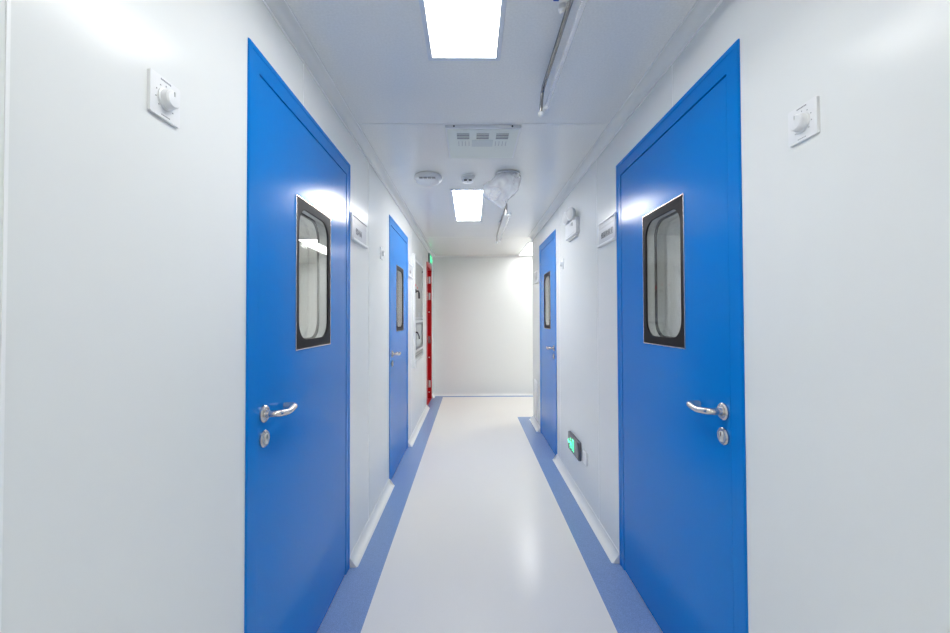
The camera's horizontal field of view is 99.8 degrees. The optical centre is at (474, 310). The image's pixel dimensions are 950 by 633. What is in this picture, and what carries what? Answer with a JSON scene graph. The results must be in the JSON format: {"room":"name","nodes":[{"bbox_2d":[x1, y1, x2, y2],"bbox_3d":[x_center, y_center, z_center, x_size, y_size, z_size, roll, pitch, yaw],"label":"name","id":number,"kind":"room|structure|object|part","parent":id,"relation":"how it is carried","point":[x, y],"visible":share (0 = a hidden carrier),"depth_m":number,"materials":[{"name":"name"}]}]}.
{"room":"laboratory corridor","nodes":[
{"label":"laboratory corridor","id":0,"kind":"room"},
{"bbox_2d":[0,0,432,632],"bbox_3d":[-0.682,0.169,1.616,0.061,2.315,10.050,0,-1,-1],"label":"wall","id":1,"kind":"structure","parent":0,"point":[123,228],"depth_m":0.76,"materials":[{"name":"white paint"}]},
{"bbox_2d":[147,68,179,127],"bbox_3d":[-0.634,-0.437,0.829,0.026,0.084,0.081,0,-1,-1],"label":"switch","id":2,"kind":"object","parent":1,"relation":"attached to","point":[163,98],"visible":1,"depth_m":0.81,"materials":[{"name":"white plastic"}]},
{"bbox_3d":[-0.631,-0.437,0.829,0.019,0.045,0.045,0,-1,-1],"label":"knob","id":3,"kind":"part","parent":2,"relation":"part of","materials":[{"name":"white plastic"}]},
{"bbox_2d":[244,38,349,632],"bbox_3d":[-0.651,0.276,1.611,0.122,2.100,0.965,0,-1,-1],"label":"door","id":4,"kind":"structure","parent":1,"relation":"in","point":[297,396],"depth_m":1.42,"materials":[{"name":"blue metal"}]},
{"bbox_3d":[-0.614,0.320,1.283,0.054,0.027,0.140,0,-1,-1],"label":"handle","id":5,"kind":"part","parent":4,"relation":"part of","materials":[{"name":"silver metal"}]},
{"bbox_3d":[-0.654,-0.136,1.628,0.008,0.563,0.350,0,-1,-1],"label":"vision panel","id":6,"kind":"part","parent":4,"relation":"part of","materials":[{"name":"black"}]},
{"bbox_2d":[262,0,434,258],"bbox_3d":[-0.633,-0.966,1.635,0.048,0.044,10.050,0,-1,-1],"label":"crown molding","id":7,"kind":"structure","parent":1,"relation":"attached to","point":[280,10],"depth_m":1.75,"materials":[{"name":"white plastic"}]},
{"bbox_2d":[350,212,367,248],"bbox_3d":[-0.651,-0.445,2.260,0.020,0.144,0.301,0,-1,-1],"label":"door sign","id":8,"kind":"object","parent":1,"relation":"attached to","point":[357,226],"visible":1,"depth_m":2.23,"materials":[{"name":"white"}]},
{"bbox_3d":[-0.651,-0.380,2.262,0.020,0.014,0.295,0,-1,-1],"label":"rail","id":9,"kind":"part","parent":8,"relation":"part of","materials":[{"name":"white plastic"}]},
{"bbox_3d":[-0.655,-0.512,2.264,0.014,0.010,0.295,0,-1,-1],"label":"rail","id":10,"kind":"part","parent":8,"relation":"part of","materials":[{"name":"white plastic"}]},
{"bbox_2d":[350,479,394,567],"bbox_3d":[-0.636,1.316,2.583,0.045,0.052,1.018,0,-1,-1],"label":"baseboard","id":11,"kind":"structure","parent":1,"relation":"attached to","point":[362,543],"depth_m":2.44,"materials":[{"name":"white plastic"}]},
{"bbox_2d":[380,247,384,259],"bbox_3d":[-0.654,-0.406,2.841,0.026,0.084,0.081,0,-1,-1],"label":"switch","id":12,"kind":"object","parent":1,"relation":"attached to","point":[382,253],"visible":1,"depth_m":2.83,"materials":[{"name":"white plastic"}]},
{"bbox_2d":[389,215,407,479],"bbox_3d":[-0.671,0.308,3.562,0.122,2.100,0.911,0,-1,-1],"label":"door","id":13,"kind":"structure","parent":1,"relation":"in","point":[398,241],"depth_m":3.47,"materials":[{"name":"blue metal"}]},
{"bbox_3d":[-0.674,-0.104,3.578,0.008,0.563,0.350,0,-1,-1],"label":"vision panel","id":14,"kind":"part","parent":13,"relation":"part of","materials":[{"name":"black"}]},
{"bbox_2d":[408,262,412,278],"bbox_3d":[-0.670,-0.414,4.163,0.020,0.144,0.276,0,-1,-1],"label":"door sign","id":15,"kind":"object","parent":1,"relation":"attached to","point":[409,264],"visible":1,"depth_m":4.14,"materials":[{"name":"white"}]},
{"bbox_2d":[413,253,422,367],"bbox_3d":[-0.660,0.009,4.785,0.050,1.260,0.818,0,-1,-1],"label":"box","id":16,"kind":"object","parent":1,"relation":"attached to","point":[417,267],"visible":1,"depth_m":4.68,"materials":[{"name":"white plastic"}]},
{"bbox_3d":[-0.668,0.002,4.385,0.026,1.260,0.018,0,-1,-1],"label":"trim","id":17,"kind":"part","parent":16,"relation":"part of","materials":[{"name":"white plastic"}]},
{"bbox_3d":[-0.682,-0.221,4.798,0.008,0.650,0.740,0,-1,-1],"label":"panel","id":18,"kind":"part","parent":16,"relation":"part of","materials":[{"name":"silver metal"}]},
{"bbox_3d":[-0.679,0.521,4.785,0.010,0.055,0.740,0,-1,-1],"label":"panel","id":19,"kind":"part","parent":16,"relation":"part of","materials":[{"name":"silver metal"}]},
{"bbox_3d":[-0.674,0.296,4.789,0.004,0.285,0.600,0,-1,-1],"label":"hatch pane","id":20,"kind":"part","parent":16,"relation":"part of","materials":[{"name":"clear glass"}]},
{"bbox_3d":[-0.673,0.296,4.789,0.018,0.365,0.720,0,-1,-1],"label":"hatch door","id":21,"kind":"part","parent":16,"relation":"part of","materials":[{"name":"grey metal"}]},
{"bbox_2d":[408,405,429,446],"bbox_3d":[-0.659,1.354,4.859,0.045,0.052,1.721,0,-1,-1],"label":"baseboard","id":22,"kind":"structure","parent":1,"relation":"attached to","point":[417,428],"depth_m":4.61,"materials":[{"name":"white plastic"}]},
{"bbox_2d":[427,262,431,404],"bbox_3d":[-0.748,0.350,6.078,0.118,2.100,0.680,0,-1,-1],"label":"door","id":23,"kind":"structure","parent":1,"relation":"in","point":[429,268],"depth_m":6.36,"materials":[{"name":"red metal"}]},
{"bbox_2d":[428,253,431,264],"bbox_3d":[-0.689,-0.789,6.171,0.026,0.145,0.348,0,-1,-1],"label":"exit sign","id":24,"kind":"object","parent":1,"relation":"attached to","point":[429,254],"visible":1,"depth_m":6.09,"materials":[{"name":"green plastic"}]},
{"bbox_2d":[299,264,316,337],"bbox_3d":[-2.074,0.272,7.546,2.603,2.315,0.060,0,-1,-1],"label":"wall","id":25,"kind":"structure","parent":0,"point":[307,272],"depth_m":7.51,"materials":[{"name":"white paint"}]},
{"bbox_2d":[433,258,532,391],"bbox_3d":[1.235,0.246,6.689,3.997,2.315,0.061,0,-1,-1],"label":"wall","id":26,"kind":"structure","parent":0,"point":[483,308],"depth_m":6.65,"materials":[{"name":"white paint"}]},
{"bbox_2d":[433,255,531,258],"bbox_3d":[1.261,-0.891,6.656,3.937,0.042,0.046,0,-1,-1],"label":"crown molding","id":27,"kind":"structure","parent":26,"relation":"attached to","point":[520,256],"depth_m":6.66,"materials":[{"name":"white plastic"}]},
{"bbox_2d":[433,392,532,395],"bbox_3d":[1.269,1.376,6.619,3.937,0.052,0.045,0,-1,-1],"label":"baseboard","id":28,"kind":"structure","parent":26,"relation":"attached to","point":[434,393],"depth_m":6.62,"materials":[{"name":"white plastic"}]},
{"bbox_2d":[317,396,662,632],"bbox_3d":[-0.017,1.356,2.078,6.600,0.051,11.000,0,-1,-1],"label":"floor","id":29,"kind":"structure","parent":0,"point":[479,529],"depth_m":2.24,"materials":[{"name":"plastic"}]},
{"bbox_2d":[286,0,696,263],"bbox_3d":[-0.025,-1.007,2.117,6.600,0.051,11.000,0,-1,-1],"label":"ceiling","id":30,"kind":"structure","parent":0,"point":[374,52],"depth_m":1.81,"materials":[{"name":"white paint"}]},
{"bbox_2d":[414,171,441,185],"bbox_3d":[-0.337,-0.944,2.883,0.198,0.050,0.198,0,-1,-1],"label":"smoke detector","id":31,"kind":"object","parent":30,"relation":"attached to","point":[426,178],"visible":1,"depth_m":2.82,"materials":[{"name":"white plastic"}]},
{"bbox_2d":[419,0,506,60],"bbox_3d":[-0.037,-0.998,1.044,0.282,0.006,1.071,0,-1,-1],"label":"recessed light","id":32,"kind":"object","parent":30,"relation":"in","point":[454,30],"visible":1,"depth_m":1.40,"materials":[{"name":"white plastic"}]},
{"bbox_2d":[450,189,484,220],"bbox_3d":[-0.062,-0.954,3.696,0.278,0.006,1.036,0,-1,-1],"label":"recessed light","id":33,"kind":"object","parent":30,"relation":"in","point":[468,204],"visible":1,"depth_m":3.57,"materials":[{"name":"white plastic"}]},
{"bbox_2d":[461,174,474,183],"bbox_3d":[-0.051,-0.946,2.901,0.100,0.048,0.100,0,-1,-1],"label":"sensor","id":34,"kind":"object","parent":30,"relation":"attached to","point":[467,178],"visible":1,"depth_m":2.87,"materials":[{"name":"white plastic"}]},
{"bbox_2d":[445,125,520,157],"bbox_3d":[0.041,-0.969,2.320,0.404,0.020,0.407,0,-1,-1],"label":"ceiling vent","id":35,"kind":"object","parent":30,"relation":"in","point":[463,141],"visible":1,"depth_m":2.26,"materials":[{"name":"white plastic"}]},
{"bbox_2d":[456,133,469,139],"bbox_3d":[-0.066,-0.962,2.207,0.072,0.002,0.080,0,-1,-1],"label":"grille","id":36,"kind":"object","parent":35,"relation":"attached to","point":[459,136],"depth_m":2.21,"materials":[{"name":"grey plastic"}]},
{"bbox_2d":[476,133,489,139],"bbox_3d":[0.043,-0.962,2.208,0.072,0.002,0.080,0,-1,-1],"label":"grille","id":37,"kind":"object","parent":35,"relation":"attached to","point":[479,136],"depth_m":2.21,"materials":[{"name":"grey plastic"}]},
{"bbox_2d":[495,133,508,139],"bbox_3d":[0.150,-0.963,2.209,0.072,0.002,0.080,0,-1,-1],"label":"grille","id":38,"kind":"object","parent":35,"relation":"attached to","point":[498,136],"depth_m":2.21,"materials":[{"name":"grey plastic"}]},
{"bbox_2d":[496,203,510,243],"bbox_3d":[0.281,-0.879,4.113,0.060,0.143,1.322,0,-1,-1],"label":"lamp","id":39,"kind":"object","parent":30,"relation":"hanging from","point":[506,204],"visible":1,"depth_m":3.93,"materials":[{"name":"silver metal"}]},
{"bbox_3d":[0.270,-0.921,4.114,0.017,0.017,1.230,0,-1,-1],"label":"mounting rail","id":40,"kind":"part","parent":39,"relation":"part of","materials":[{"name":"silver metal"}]},
{"bbox_2d":[495,170,520,183],"bbox_3d":[0.232,-0.946,2.849,0.184,0.052,0.184,0,-1,-1],"label":"smoke detector","id":41,"kind":"object","parent":30,"relation":"attached to","point":[510,177],"visible":0.97,"depth_m":2.79,"materials":[{"name":"grey plastic"}]},
{"bbox_2d":[484,170,520,200],"bbox_3d":[0.186,-0.845,2.847,0.288,0.240,0.201,0,-1,-1],"label":"plastic bag","id":42,"kind":"object","parent":41,"relation":"hanging from","point":[510,170],"visible":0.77,"depth_m":2.80,"materials":[{"name":"white"}]},
{"bbox_2d":[519,242,531,254],"bbox_3d":[0.861,-0.918,6.025,0.286,0.006,1.116,0,-1,-1],"label":"recessed light","id":43,"kind":"object","parent":30,"relation":"in","point":[527,250],"visible":0.51,"depth_m":6.10,"materials":[{"name":"white"}]},
{"bbox_2d":[538,0,586,116],"bbox_3d":[0.279,-0.929,1.103,0.088,0.143,1.322,0,-1,-1],"label":"lamp","id":44,"kind":"object","parent":30,"relation":"hanging from","point":[564,8],"visible":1,"depth_m":1.44,"materials":[{"name":"silver metal"}]},
{"bbox_3d":[0.301,-0.971,1.104,0.017,0.017,1.230,0,-1,-1],"label":"mounting rail","id":45,"kind":"part","parent":44,"relation":"part of","materials":[{"name":"silver metal"}]},
{"bbox_2d":[549,235,680,336],"bbox_3d":[2.020,0.216,5.038,2.460,2.315,0.060,0,-1,-1],"label":"wall","id":46,"kind":"structure","parent":0,"point":[668,246],"depth_m":5.02,"materials":[{"name":"white paint"}]},
{"bbox_2d":[532,0,949,632],"bbox_3d":[0.801,0.151,0.831,0.061,2.315,8.450,0,-1,-1],"label":"wall","id":47,"kind":"structure","parent":0,"point":[846,228],"depth_m":0.88,"materials":[{"name":"white paint"}]},
{"bbox_2d":[530,415,539,431],"bbox_3d":[0.714,1.348,4.783,0.045,0.052,0.573,0,-1,-1],"label":"baseboard","id":48,"kind":"structure","parent":47,"relation":"attached to","point":[535,424],"depth_m":4.77,"materials":[{"name":"white plastic"}]},
{"bbox_2d":[534,379,537,420],"bbox_3d":[0.730,1.064,4.776,0.010,0.460,0.190,0,-1,-1],"label":"air vent","id":49,"kind":"object","parent":47,"relation":"in","point":[535,380],"visible":1,"depth_m":4.75,"materials":[{"name":"white plastic"}]},
{"bbox_2d":[534,270,537,283],"bbox_3d":[0.721,-0.391,4.732,0.020,0.144,0.206,0,-1,-1],"label":"door sign","id":50,"kind":"object","parent":47,"relation":"attached to","point":[535,272],"visible":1,"depth_m":4.71,"materials":[{"name":"white"}]},
{"bbox_2d":[539,229,556,455],"bbox_3d":[0.739,0.312,4.084,0.122,2.100,0.864,0,-1,-1],"label":"door","id":51,"kind":"structure","parent":47,"relation":"in","point":[547,249],"depth_m":4.03,"materials":[{"name":"blue metal"}]},
{"bbox_3d":[0.739,-0.101,4.078,0.008,0.563,0.330,0,-1,-1],"label":"vision panel","id":52,"kind":"part","parent":51,"relation":"part of","materials":[{"name":"black"}]},
{"bbox_2d":[559,259,563,269],"bbox_3d":[0.732,-0.394,3.400,0.026,0.084,0.081,0,-1,-1],"label":"switch","id":53,"kind":"object","parent":47,"relation":"attached to","point":[561,263],"visible":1,"depth_m":3.38,"materials":[{"name":"white plastic"}]},
{"bbox_2d":[562,207,579,241],"bbox_3d":[0.712,-0.646,3.023,0.071,0.214,0.320,0,-1,-1],"label":"emergency light","id":54,"kind":"object","parent":47,"relation":"attached to","point":[572,229],"visible":1,"depth_m":2.95,"materials":[{"name":"white plastic"}]},
{"bbox_2d":[568,431,580,460],"bbox_3d":[0.741,1.006,2.986,0.026,0.132,0.305,0,-1,-1],"label":"exit sign","id":55,"kind":"object","parent":47,"relation":"attached to","point":[574,444],"visible":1,"depth_m":2.94,"materials":[{"name":"green plastic"}]},
{"bbox_2d":[583,449,587,465],"bbox_3d":[0.751,1.004,2.727,0.010,0.086,0.086,0,-1,-1],"label":"wall socket","id":56,"kind":"object","parent":47,"relation":"attached to","point":[585,454],"visible":1,"depth_m":2.70,"materials":[{"name":"white plastic"}]},
{"bbox_2d":[552,454,619,563],"bbox_3d":[0.733,1.316,2.869,0.045,0.052,1.537,0,-1,-1],"label":"baseboard","id":57,"kind":"structure","parent":47,"relation":"attached to","point":[612,552],"depth_m":2.56,"materials":[{"name":"white plastic"}]},
{"bbox_2d":[597,212,616,247],"bbox_3d":[0.746,-0.450,2.269,0.020,0.144,0.281,0,-1,-1],"label":"door sign","id":58,"kind":"object","parent":47,"relation":"attached to","point":[607,227],"visible":1,"depth_m":2.25,"materials":[{"name":"white"}]},
{"bbox_3d":[0.748,-0.517,2.273,0.014,0.010,0.275,0,-1,-1],"label":"rail","id":59,"kind":"part","parent":58,"relation":"part of","materials":[{"name":"white plastic"}]},
{"bbox_3d":[0.746,-0.385,2.271,0.020,0.014,0.275,0,-1,-1],"label":"rail","id":60,"kind":"part","parent":58,"relation":"part of","materials":[{"name":"white plastic"}]},
{"bbox_2d":[529,0,722,240],"bbox_3d":[0.744,-0.984,0.864,0.048,0.044,8.480,0,-1,-1],"label":"crown molding","id":61,"kind":"structure","parent":47,"relation":"attached to","point":[702,10],"depth_m":1.74,"materials":[{"name":"white plastic"}]},
{"bbox_2d":[616,39,747,632],"bbox_3d":[0.764,0.272,1.629,0.122,2.100,0.980,0,-1,-1],"label":"door","id":62,"kind":"structure","parent":47,"relation":"in","point":[682,435],"depth_m":1.43,"materials":[{"name":"blue metal"}]},
{"bbox_3d":[0.763,-0.141,1.628,0.008,0.563,0.342,0,-1,-1],"label":"vision panel","id":63,"kind":"part","parent":62,"relation":"part of","materials":[{"name":"black"}]},
{"bbox_3d":[0.733,0.315,1.292,0.054,0.027,0.140,0,-1,-1],"label":"handle","id":64,"kind":"part","parent":62,"relation":"part of","materials":[{"name":"silver metal"}]},
{"bbox_2d":[788,96,819,146],"bbox_3d":[0.756,-0.438,0.933,0.026,0.084,0.081,0,-1,-1],"label":"switch","id":65,"kind":"object","parent":47,"relation":"attached to","point":[803,121],"visible":1,"depth_m":0.92,"materials":[{"name":"white plastic"}]},
{"bbox_3d":[0.754,-0.438,0.933,0.019,0.045,0.045,0,-1,-1],"label":"knob","id":66,"kind":"part","parent":65,"relation":"part of","materials":[{"name":"white plastic"}]}
]}

